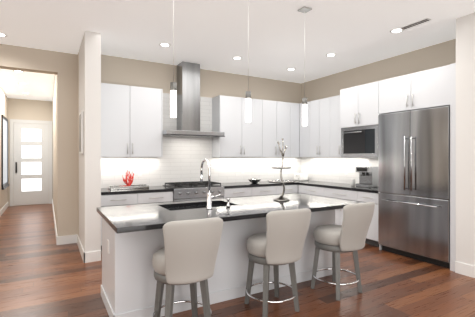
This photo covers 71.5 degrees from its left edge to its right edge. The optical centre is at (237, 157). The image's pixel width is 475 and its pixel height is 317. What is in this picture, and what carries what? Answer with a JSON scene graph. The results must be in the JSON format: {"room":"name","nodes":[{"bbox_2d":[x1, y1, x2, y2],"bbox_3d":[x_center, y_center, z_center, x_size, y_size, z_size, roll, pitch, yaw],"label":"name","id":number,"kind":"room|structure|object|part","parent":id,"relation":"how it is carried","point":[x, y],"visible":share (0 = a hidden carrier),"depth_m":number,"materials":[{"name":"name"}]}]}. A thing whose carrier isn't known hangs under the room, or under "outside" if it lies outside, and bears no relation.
{"room":"kitchen","nodes":[
{"label":"kitchen","id":0,"kind":"room"},
{"bbox_2d":[0,87,7,209],"bbox_3d":[-5.503,-0.145,7.331,0.200,3.190,5.800,0,0,-30],"label":"wall","id":1,"kind":"structure","parent":0,"point":[4,112],"depth_m":8.55,"materials":[{"name":"beige paint"}]},
{"bbox_2d":[1,115,8,189],"bbox_3d":[-6.293,-0.120,8.953,0.050,1.900,1.400,0,0,-30],"label":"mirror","id":2,"kind":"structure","parent":1,"relation":"in","point":[4,153],"depth_m":8.81,"materials":[{"name":"grey"}]},
{"bbox_3d":[-6.295,-0.150,8.929,0.006,1.720,1.240,0,0,-30],"label":"glass","id":3,"kind":"part","parent":2,"relation":"part of","materials":[{"name":"grey"}]},
{"bbox_2d":[0,44,57,74],"bbox_3d":[-3.518,-1.570,5.244,1.150,0.340,0.200,0,0,-30],"label":"wall","id":4,"kind":"structure","parent":0,"point":[19,58],"depth_m":5.25,"materials":[{"name":"beige paint"}]},
{"bbox_2d":[8,98,52,205],"bbox_3d":[-6.318,-0.145,10.093,1.150,3.190,0.200,0,0,-30],"label":"wall","id":5,"kind":"structure","parent":0,"point":[25,109],"depth_m":9.96,"materials":[{"name":"beige paint"}]},
{"bbox_2d":[10,119,51,205],"bbox_3d":[-6.230,0.165,9.981,1.090,2.570,0.078,0,0,-30],"label":"door frame","id":6,"kind":"structure","parent":5,"relation":"in","point":[28,151],"depth_m":9.99,"materials":[{"name":"white paint"}]},
{"bbox_3d":[-6.558,0.310,9.779,0.040,0.320,0.056,0,0,-30],"label":"handle","id":7,"kind":"part","parent":6,"relation":"part of","materials":[{"name":"black metal"}]},
{"bbox_2d":[14,123,48,205],"bbox_3d":[-6.244,0.212,10.005,0.902,2.455,0.020,0,0,-30],"label":"entry door","id":8,"kind":"structure","parent":6,"relation":"attached to","point":[21,197],"depth_m":9.99,"materials":[{"name":"white paint"}]},
{"bbox_3d":[-6.244,0.090,10.005,0.510,1.880,0.006,0,0,-30],"label":"glass","id":9,"kind":"part","parent":6,"relation":"part of","materials":[{"name":"white glass"}]},
{"bbox_2d":[53,52,77,235],"bbox_3d":[-4.290,-0.145,8.031,0.300,3.190,5.800,0,0,-30],"label":"wall","id":10,"kind":"structure","parent":0,"point":[65,148],"depth_m":5.53,"materials":[{"name":"beige paint"}]},
{"bbox_2d":[79,30,100,251],"bbox_3d":[-2.264,-0.145,5.026,0.205,3.190,1.030,0,0,-30],"label":"wall","id":11,"kind":"structure","parent":0,"point":[90,156],"depth_m":4.59,"materials":[{"name":"white paint"}]},
{"bbox_2d":[79,111,82,153],"bbox_3d":[-2.289,-0.350,4.833,0.028,0.600,0.300,0,0,-30],"label":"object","id":12,"kind":"structure","parent":11,"relation":"attached to","point":[81,113],"depth_m":4.71,"materials":[{"name":"white"}]},
{"bbox_2d":[79,114,80,151],"bbox_3d":[-2.302,-0.350,4.825,0.004,0.540,0.240,0,0,-30],"label":"art","id":13,"kind":"object","parent":12,"relation":"attached to","point":[80,133],"visible":1,"depth_m":4.75,"materials":[{"name":"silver metal"}]},
{"bbox_2d":[0,199,474,277],"bbox_3d":[-1.755,1.380,3.490,8.450,0.140,15.800,0,0,-30],"label":"baseboard","id":14,"kind":"structure","parent":11,"relation":"attached to","point":[460,267],"depth_m":4.59,"materials":[{"name":"white"}]},
{"bbox_2d":[78,52,300,235],"bbox_3d":[-0.517,-0.145,6.745,4.950,3.190,0.200,0,0,-30],"label":"wall","id":15,"kind":"structure","parent":0,"point":[129,72],"depth_m":6.52,"materials":[{"name":"beige paint"}]},
{"bbox_2d":[101,83,162,156],"bbox_3d":[-1.868,-0.595,5.646,1.090,1.190,0.347,0,0,-30],"label":"upper cabinet","id":16,"kind":"object","parent":15,"relation":"attached to","point":[131,117],"depth_m":5.50,"materials":[{"name":"grey wood"}]},
{"bbox_2d":[163,61,224,137],"bbox_3d":[-0.854,-1.057,6.098,1.116,1.362,0.556,0,0,-30],"label":"range hood","id":17,"kind":"object","parent":15,"relation":"attached to","point":[188,99],"visible":0.85,"depth_m":6.06,"materials":[{"name":"silver metal"}]},
{"bbox_2d":[212,95,264,156],"bbox_3d":[0.000,-0.595,6.725,0.985,1.190,0.347,0,0,-30],"label":"upper cabinet","id":18,"kind":"object","parent":15,"relation":"attached to","point":[242,138],"depth_m":6.55,"materials":[{"name":"grey wood"}]},
{"bbox_2d":[265,100,292,156],"bbox_3d":[0.745,-0.595,7.155,0.735,1.190,0.347,0,0,-30],"label":"upper cabinet","id":19,"kind":"object","parent":15,"relation":"attached to","point":[278,115],"depth_m":7.03,"materials":[{"name":"grey wood"}]},
{"bbox_2d":[293,103,300,156],"bbox_3d":[1.174,-0.595,7.403,0.257,1.190,0.347,0,0,-30],"label":"upper cabinet","id":20,"kind":"object","parent":15,"relation":"attached to","point":[296,106],"depth_m":7.28,"materials":[{"name":"grey wood"}]},
{"bbox_2d":[0,204,474,316],"bbox_3d":[-1.246,1.500,3.957,10.200,0.100,16.500,0,0,-30],"label":"floor","id":21,"kind":"structure","parent":0,"point":[42,274],"depth_m":3.67,"materials":[{"name":"brown wood"}]},
{"bbox_2d":[101,193,136,250],"bbox_3d":[-2.010,1.011,5.392,0.590,0.878,0.647,0,0,-30],"label":"base cabinet","id":22,"kind":"object","parent":21,"relation":"on","point":[109,200],"depth_m":5.11,"materials":[{"name":"grey wood"}]},
{"bbox_2d":[101,186,172,194],"bbox_3d":[-1.750,0.550,5.529,1.178,0.041,0.647,0,0,-30],"label":"countertop","id":23,"kind":"structure","parent":22,"relation":"on","point":[105,191],"depth_m":5.33,"materials":[{"name":"stone"}]},
{"bbox_2d":[108,170,148,189],"bbox_3d":[-1.825,0.357,5.541,0.620,0.345,0.258,0,0,-30],"label":"tray","id":24,"kind":"object","parent":23,"relation":"on","point":[128,185],"visible":1,"depth_m":5.52,"materials":[{"name":"silver metal"}]},
{"bbox_2d":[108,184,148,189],"bbox_3d":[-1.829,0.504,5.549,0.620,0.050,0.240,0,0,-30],"label":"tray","id":25,"kind":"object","parent":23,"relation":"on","point":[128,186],"depth_m":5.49,"materials":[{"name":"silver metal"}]},
{"bbox_2d":[101,93,300,187],"bbox_3d":[-0.460,-0.330,6.655,4.538,1.720,0.010,0,0,-30],"label":"tiled wall","id":26,"kind":"structure","parent":23,"relation":"on","point":[181,159],"depth_m":6.38,"materials":[{"name":"white tile"}]},
{"bbox_2d":[137,191,172,204],"bbox_3d":[-1.500,1.011,5.686,0.588,0.878,0.647,0,0,-30],"label":"base cabinet","id":27,"kind":"object","parent":21,"relation":"on","point":[167,196],"depth_m":5.40,"materials":[{"name":"grey wood"}]},
{"bbox_2d":[152,217,222,316],"bbox_3d":[-0.425,0.951,2.669,0.491,0.997,0.643,0,0,-27],"label":"stool","id":28,"kind":"object","parent":21,"relation":"on","point":[186,254],"visible":1,"depth_m":2.46,"materials":[{"name":"fabric"}]},
{"bbox_2d":[163,181,223,201],"bbox_3d":[-0.800,0.961,6.026,0.956,0.978,0.733,0,0,-30],"label":"range","id":29,"kind":"object","parent":21,"relation":"on","point":[190,191],"visible":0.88,"depth_m":5.78,"materials":[{"name":"silver metal"}]},
{"bbox_2d":[163,183,223,188],"bbox_3d":[-0.822,0.530,6.064,0.936,0.010,0.635,0,0,-30],"label":"cooktop","id":30,"kind":"object","parent":29,"relation":"in","point":[203,186],"depth_m":5.89,"materials":[{"name":"silver metal"}]},
{"bbox_2d":[100,203,334,316],"bbox_3d":[-0.115,1.011,3.809,2.634,0.878,0.837,0,0,-30],"label":"kitchen island","id":31,"kind":"object","parent":21,"relation":"on","point":[132,239],"depth_m":3.26,"materials":[{"name":"white paint"},{"name":"granite"}]},
{"bbox_2d":[107,239,109,253],"bbox_3d":[-1.215,0.840,3.098,0.006,0.120,0.080,0,0,-30],"label":"outlet","id":32,"kind":"object","parent":31,"relation":"attached to","point":[108,240],"depth_m":3.06,"materials":[{"name":"white plastic"}]},
{"bbox_3d":[-0.101,1.395,3.785,2.634,0.110,0.782,0,0,-30],"label":"trim","id":33,"kind":"part","parent":31,"relation":"part of","materials":[{"name":"white wood"}]},
{"bbox_2d":[105,199,355,234],"bbox_3d":[0.128,0.550,3.388,2.710,0.041,0.580,0,0,-30],"label":"island countertop","id":34,"kind":"structure","parent":31,"relation":"on","point":[144,220],"depth_m":3.10,"materials":[{"name":"grey stone"}]},
{"bbox_2d":[200,159,230,209],"bbox_3d":[-0.244,0.274,3.510,0.272,0.512,0.248,0,0,-30],"label":"faucet","id":35,"kind":"object","parent":34,"relation":"on","point":[209,196],"depth_m":3.38,"materials":[{"name":"silver metal"}]},
{"bbox_2d":[267,138,295,200],"bbox_3d":[0.540,0.147,4.065,0.360,0.764,0.360,0,0,-30],"label":"tiered stand","id":36,"kind":"object","parent":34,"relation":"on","point":[281,197],"visible":1,"depth_m":4.03,"materials":[{"name":"grey metal"}]},
{"bbox_2d":[224,187,252,197],"bbox_3d":[-0.151,1.011,6.465,0.600,0.878,0.647,0,0,-30],"label":"base cabinet","id":37,"kind":"object","parent":21,"relation":"on","point":[241,191],"depth_m":6.19,"materials":[{"name":"grey wood"}]},
{"bbox_2d":[215,181,297,187],"bbox_3d":[0.345,0.550,6.736,1.728,0.041,0.650,0,0,-30],"label":"countertop","id":38,"kind":"structure","parent":37,"relation":"on","point":[262,183],"depth_m":6.51,"materials":[{"name":"stone"}]},
{"bbox_2d":[248,179,260,182],"bbox_3d":[0.348,0.489,6.737,0.280,0.080,0.280,0,0,-30],"label":"bowl","id":39,"kind":"object","parent":38,"relation":"on","point":[254,180],"visible":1,"depth_m":6.66,"materials":[{"name":"black"}]},
{"bbox_2d":[253,186,276,195],"bbox_3d":[0.369,1.011,6.765,0.600,0.878,0.647,0,0,-30],"label":"base cabinet","id":40,"kind":"object","parent":21,"relation":"on","point":[260,190],"depth_m":6.49,"materials":[{"name":"grey wood"}]},
{"bbox_2d":[244,208,310,316],"bbox_3d":[0.361,0.951,3.123,0.491,0.997,0.643,0,0,-26],"label":"stool","id":41,"kind":"object","parent":21,"relation":"on","point":[281,241],"visible":1,"depth_m":2.94,"materials":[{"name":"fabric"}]},
{"bbox_3d":[0.328,0.842,3.192,0.480,0.152,0.480,0,0,-26],"label":"seat","id":42,"kind":"part","parent":41,"relation":"part of","materials":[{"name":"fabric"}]},
{"bbox_2d":[277,184,296,194],"bbox_3d":[0.865,1.011,7.052,0.546,0.878,0.647,0,0,-30],"label":"base cabinet","id":43,"kind":"object","parent":21,"relation":"on","point":[289,189],"depth_m":6.77,"materials":[{"name":"grey wood"}]},
{"bbox_2d":[297,184,326,196],"bbox_3d":[1.733,1.011,6.747,0.647,0.878,0.788,0,0,-30],"label":"base cabinet","id":44,"kind":"object","parent":21,"relation":"on","point":[301,189],"depth_m":6.55,"materials":[{"name":"grey wood"}]},
{"bbox_2d":[325,188,356,224],"bbox_3d":[2.120,1.011,6.076,0.647,0.878,0.760,0,0,-30],"label":"base cabinet","id":45,"kind":"object","parent":21,"relation":"on","point":[341,194],"depth_m":5.93,"materials":[{"name":"grey wood"}]},
{"bbox_2d":[311,202,374,300],"bbox_3d":[1.116,0.951,3.535,0.491,0.997,0.643,0,0,-33],"label":"stool","id":46,"kind":"object","parent":21,"relation":"on","point":[349,234],"visible":1,"depth_m":3.37,"materials":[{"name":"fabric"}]},
{"bbox_3d":[1.074,0.842,3.599,0.480,0.152,0.480,0,0,-33],"label":"seat","id":47,"kind":"part","parent":46,"relation":"part of","materials":[{"name":"fabric"}]},
{"bbox_2d":[357,191,378,246],"bbox_3d":[2.425,1.011,5.548,0.647,0.878,0.460,0,0,-30],"label":"base cabinet","id":48,"kind":"object","parent":21,"relation":"on","point":[362,197],"depth_m":5.34,"materials":[{"name":"grey wood"}]},
{"bbox_2d":[294,180,378,192],"bbox_3d":[1.875,0.550,6.480,0.647,0.041,2.625,0,0,-30],"label":"countertop","id":49,"kind":"structure","parent":48,"relation":"on","point":[309,182],"depth_m":6.15,"materials":[{"name":"stone"}]},
{"bbox_2d":[294,173,307,180],"bbox_3d":[1.424,0.443,7.439,0.255,0.172,0.220,0,0,-30],"label":"box","id":50,"kind":"object","parent":49,"relation":"on","point":[300,176],"visible":1,"depth_m":7.36,"materials":[{"name":"white plastic"}]},
{"bbox_2d":[301,157,377,183],"bbox_3d":[2.165,0.255,6.636,0.010,0.550,2.610,0,0,-30],"label":"tiled wall","id":51,"kind":"structure","parent":49,"relation":"on","point":[331,169],"depth_m":6.87,"materials":[{"name":"white tile"}]},
{"bbox_2d":[355,166,377,187],"bbox_3d":[2.282,0.349,5.844,0.403,0.360,0.280,0,0,-30],"label":"coffee machine","id":52,"kind":"object","parent":49,"relation":"on","point":[368,176],"visible":0.96,"depth_m":5.77,"materials":[{"name":"silver metal"}]},
{"bbox_2d":[378,106,449,268],"bbox_3d":[2.732,0.393,4.837,0.791,2.115,1.041,0,0,-30],"label":"refrigerator","id":53,"kind":"object","parent":21,"relation":"on","point":[414,184],"visible":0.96,"depth_m":4.60,"materials":[{"name":"silver metal"}]},
{"bbox_2d":[0,0,474,100],"bbox_3d":[-1.246,-1.790,3.957,10.200,0.100,16.500,0,0,-30],"label":"ceiling","id":54,"kind":"structure","parent":0,"point":[263,38],"depth_m":4.57,"materials":[{"name":"white paint"}]},
{"bbox_2d":[170,0,176,117],"bbox_3d":[-0.597,-1.054,3.073,0.120,1.368,0.120,0,0,-30],"label":"pendant light","id":55,"kind":"object","parent":54,"relation":"hanging from","point":[173,99],"visible":1,"depth_m":3.06,"materials":[{"name":"white glass"}]},
{"bbox_3d":[-0.597,-0.494,3.073,0.057,0.249,0.057,0,0,-30],"label":"glass","id":56,"kind":"part","parent":55,"relation":"part of","materials":[{"name":"white glass"}]},
{"bbox_3d":[-0.597,-1.200,3.073,0.004,1.040,0.005,0,0,-30],"label":"cord","id":57,"kind":"part","parent":55,"relation":"part of","materials":[{"name":"silver metal"}]},
{"bbox_2d":[0,28,402,93],"bbox_3d":[-1.710,-1.736,5.941,5.556,0.004,9.376,0,0,-30],"label":"recessed light","id":58,"kind":"object","parent":54,"relation":"in","point":[170,45],"visible":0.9,"depth_m":5.53,"materials":[{"name":"white"}]},
{"bbox_2d":[245,91,250,121],"bbox_3d":[0.114,-1.054,3.483,0.120,1.368,0.120,0,0,-30],"label":"pendant light","id":59,"kind":"object","parent":54,"relation":"hanging from","point":[248,104],"visible":1,"depth_m":3.46,"materials":[{"name":"white glass"}]},
{"bbox_2d":[297,6,311,125],"bbox_3d":[0.789,-1.054,3.873,0.120,1.368,0.120,0,0,-30],"label":"pendant light","id":60,"kind":"object","parent":54,"relation":"hanging from","point":[304,9],"visible":1,"depth_m":3.86,"materials":[{"name":"white glass"}]},
{"bbox_3d":[0.789,-1.200,3.873,0.004,1.040,0.005,0,0,-30],"label":"cord","id":61,"kind":"part","parent":60,"relation":"part of","materials":[{"name":"silver metal"}]},
{"bbox_3d":[0.789,-0.494,3.873,0.057,0.249,0.057,0,0,-30],"label":"glass","id":62,"kind":"part","parent":60,"relation":"part of","materials":[{"name":"white glass"}]},
{"bbox_2d":[399,18,431,29],"bbox_3d":[2.318,-1.734,4.306,0.100,0.007,0.380,0,0,-30],"label":"ceiling vent","id":63,"kind":"object","parent":54,"relation":"in","point":[415,23],"visible":0.98,"depth_m":4.28,"materials":[{"name":"white metal"}]},
{"bbox_2d":[341,127,377,157],"bbox_3d":[2.277,-0.255,5.644,0.612,0.508,0.748,0,0,-30],"label":"microwave","id":64,"kind":"object","parent":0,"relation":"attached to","point":[356,142],"depth_m":5.47,"materials":[{"name":"grey"}]},
{"bbox_2d":[301,39,455,183],"bbox_3d":[2.535,-0.145,6.209,0.200,3.190,3.780,0,0,-30],"label":"wall","id":65,"kind":"structure","parent":0,"point":[430,57],"depth_m":5.89,"materials":[{"name":"beige paint"}]},
{"bbox_2d":[301,102,308,156],"bbox_3d":[1.599,-0.595,7.279,0.347,1.190,0.330,0,0,-30],"label":"upper cabinet","id":66,"kind":"object","parent":65,"relation":"attached to","point":[304,129],"depth_m":7.15,"materials":[{"name":"grey wood"}]},
{"bbox_2d":[309,97,328,156],"bbox_3d":[1.832,-0.595,6.877,0.347,1.190,0.600,0,0,-30],"label":"upper cabinet","id":67,"kind":"object","parent":65,"relation":"attached to","point":[318,109],"depth_m":6.78,"materials":[{"name":"grey wood"}]},
{"bbox_2d":[329,96,340,156],"bbox_3d":[2.131,-0.595,6.358,0.347,1.190,0.598,0,0,-30],"label":"upper cabinet","id":68,"kind":"object","parent":65,"relation":"attached to","point":[334,135],"depth_m":6.45,"materials":[{"name":"grey wood"}]},
{"bbox_2d":[337,82,377,130],"bbox_3d":[2.316,-0.850,5.667,0.717,0.680,0.780,0,0,-30],"label":"upper cabinet","id":69,"kind":"object","parent":65,"relation":"attached to","point":[344,124],"depth_m":5.48,"materials":[{"name":"grey wood"}]},
{"bbox_2d":[377,63,455,114],"bbox_3d":[2.776,-0.930,4.870,0.717,0.520,1.060,0,0,-30],"label":"upper cabinet","id":70,"kind":"object","parent":65,"relation":"attached to","point":[435,87],"depth_m":4.58,"materials":[{"name":"grey wood"}]},
{"bbox_2d":[456,12,474,265],"bbox_3d":[4.710,-0.145,1.692,0.950,3.190,6.220,0,0,-30],"label":"wall","id":71,"kind":"structure","parent":0,"point":[465,139],"depth_m":4.05,"materials":[{"name":"white paint"}]}
]}

